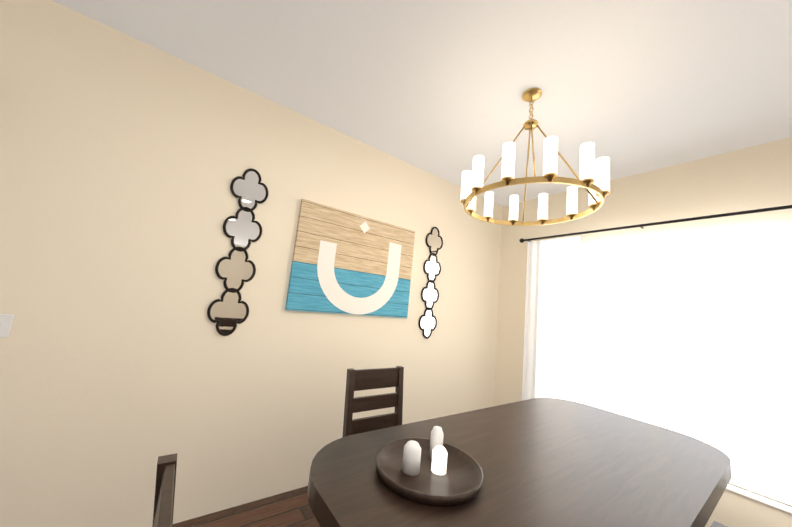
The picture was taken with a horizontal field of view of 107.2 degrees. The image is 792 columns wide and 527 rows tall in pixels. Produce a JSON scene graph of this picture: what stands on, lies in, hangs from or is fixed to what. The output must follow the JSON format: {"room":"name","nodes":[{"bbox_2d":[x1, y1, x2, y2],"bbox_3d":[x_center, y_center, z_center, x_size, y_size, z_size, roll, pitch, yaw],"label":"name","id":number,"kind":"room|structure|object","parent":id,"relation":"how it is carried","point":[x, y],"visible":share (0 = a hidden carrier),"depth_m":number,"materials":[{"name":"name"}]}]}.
{"room":"dining room","nodes":[
{"label":"dining room","id":0,"kind":"room"},
{"bbox_2d":[172,486,320,526],"bbox_3d":[1.121,1.401,-2.277,7.740,0.060,10.040,11,-10,-35],"label":"floor","id":1,"kind":"structure","parent":0,"point":[291,508],"depth_m":2.05,"materials":[{"name":"brown wood"}]},
{"bbox_2d":[152,453,176,526],"bbox_3d":[-0.335,1.073,0.648,0.510,1.105,0.440,11,-10,-35],"label":"dining chair","id":2,"kind":"object","parent":1,"relation":"on","point":[164,491],"visible":1,"depth_m":0.68,"materials":[{"name":"brown wood"}]},
{"bbox_2d":[342,366,403,436],"bbox_3d":[-0.047,1.255,1.755,0.440,1.105,0.510,11,-10,-35],"label":"dining chair","id":3,"kind":"object","parent":1,"relation":"on","point":[364,379],"visible":0.46,"depth_m":1.95,"materials":[{"name":"brown wood"}]},
{"bbox_2d":[307,398,730,526],"bbox_3d":[0.717,1.376,1.392,2.250,0.915,1.040,11,-10,-35],"label":"dining table","id":4,"kind":"object","parent":1,"relation":"on","point":[549,462],"visible":0.96,"depth_m":1.23,"materials":[{"name":"brown wood"}]},
{"bbox_2d":[376,426,483,506],"bbox_3d":[0.130,0.755,1.156,0.420,0.130,0.420,11,-10,-35],"label":"tray","id":5,"kind":"object","parent":4,"relation":"on","point":[434,470],"visible":1,"depth_m":1.11,"materials":[{"name":"brown wood"}]},
{"bbox_2d":[711,521,726,526],"bbox_3d":[1.560,1.325,1.123,0.440,1.105,0.510,11,-10,-35],"label":"dining chair","id":6,"kind":"object","parent":1,"relation":"on","point":[716,524],"visible":1,"depth_m":1.43,"materials":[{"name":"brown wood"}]},
{"bbox_2d":[0,0,502,526],"bbox_3d":[-1.589,0.118,1.980,7.620,3.110,0.120,11,-10,-35],"label":"wall","id":7,"kind":"structure","parent":0,"point":[124,162],"depth_m":1.96,"materials":[{"name":"beige paint"}]},
{"bbox_2d":[0,314,13,337],"bbox_3d":[-2.076,0.327,1.530,0.075,0.120,0.010,11,-10,-35],"label":"switch plate","id":8,"kind":"object","parent":7,"relation":"attached to","point":[6,320],"visible":1,"depth_m":1.54,"materials":[{"name":"white plastic"}]},
{"bbox_2d":[207,168,267,335],"bbox_3d":[-1.181,-0.108,2.204,0.269,1.285,0.022,11,-10,-35],"label":"mirror","id":9,"kind":"object","parent":7,"relation":"attached to","point":[235,269],"visible":1,"depth_m":2.19,"materials":[{"name":"silver metal"}]},
{"bbox_2d":[285,199,414,317],"bbox_3d":[-0.347,0.012,2.790,1.250,0.940,0.038,11,-10,-35],"label":"picture","id":10,"kind":"object","parent":7,"relation":"attached to","point":[344,262],"visible":0.98,"depth_m":2.70,"materials":[{"name":"brown wood"}]},
{"bbox_2d":[418,227,442,338],"bbox_3d":[0.403,0.203,3.333,0.269,1.285,0.022,11,-10,-35],"label":"mirror","id":11,"kind":"object","parent":7,"relation":"attached to","point":[427,323],"visible":0.98,"depth_m":3.32,"materials":[{"name":"silver metal"}]},
{"bbox_2d":[52,0,791,205],"bbox_3d":[1.428,-1.724,-1.844,7.740,0.060,10.040,11,-10,-35],"label":"ceiling","id":12,"kind":"structure","parent":0,"point":[438,88],"depth_m":1.90,"materials":[{"name":"white paint"}]},
{"bbox_2d":[460,88,609,225],"bbox_3d":[0.921,-0.783,2.007,0.860,0.840,0.858,11,-10,-35],"label":"ring chandelier","id":13,"kind":"object","parent":12,"relation":"hanging from","point":[597,184],"visible":1,"depth_m":1.80,"materials":[{"name":"gold metal"}]},
{"bbox_2d":[493,137,791,526],"bbox_3d":[4.372,0.439,0.075,0.120,3.110,9.920,11,-10,-35],"label":"wall","id":14,"kind":"structure","parent":0,"point":[753,177],"depth_m":2.75,"materials":[{"name":"beige paint"}]},
{"bbox_2d":[519,205,791,242],"bbox_3d":[2.421,-0.363,2.809,0.130,0.060,2.598,11,-10,-35],"label":"curtain rod","id":15,"kind":"object","parent":14,"relation":"attached to","point":[521,240],"visible":1,"depth_m":2.63,"materials":[{"name":"black metal"}]},
{"bbox_2d":[522,236,580,401],"bbox_3d":[1.752,0.926,3.326,0.074,2.470,0.620,11,-10,-35],"label":"curtain","id":16,"kind":"object","parent":15,"relation":"hanging from","point":[551,340],"visible":0.65,"depth_m":3.35,"materials":[{"name":"white fabric"}]},
{"bbox_2d":[579,228,791,513],"bbox_3d":[2.387,0.756,2.709,0.130,1.980,2.100,11,-10,-35],"label":"window","id":17,"kind":"structure","parent":14,"relation":"in","point":[654,344],"depth_m":2.57,"materials":[{"name":"white paint"}]},
{"label":"outside","id":18,"kind":"structure","parent":0,"visible":0},
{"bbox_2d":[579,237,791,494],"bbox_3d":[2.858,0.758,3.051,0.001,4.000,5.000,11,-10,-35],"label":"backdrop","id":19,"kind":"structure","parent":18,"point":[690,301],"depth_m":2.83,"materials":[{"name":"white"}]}
]}

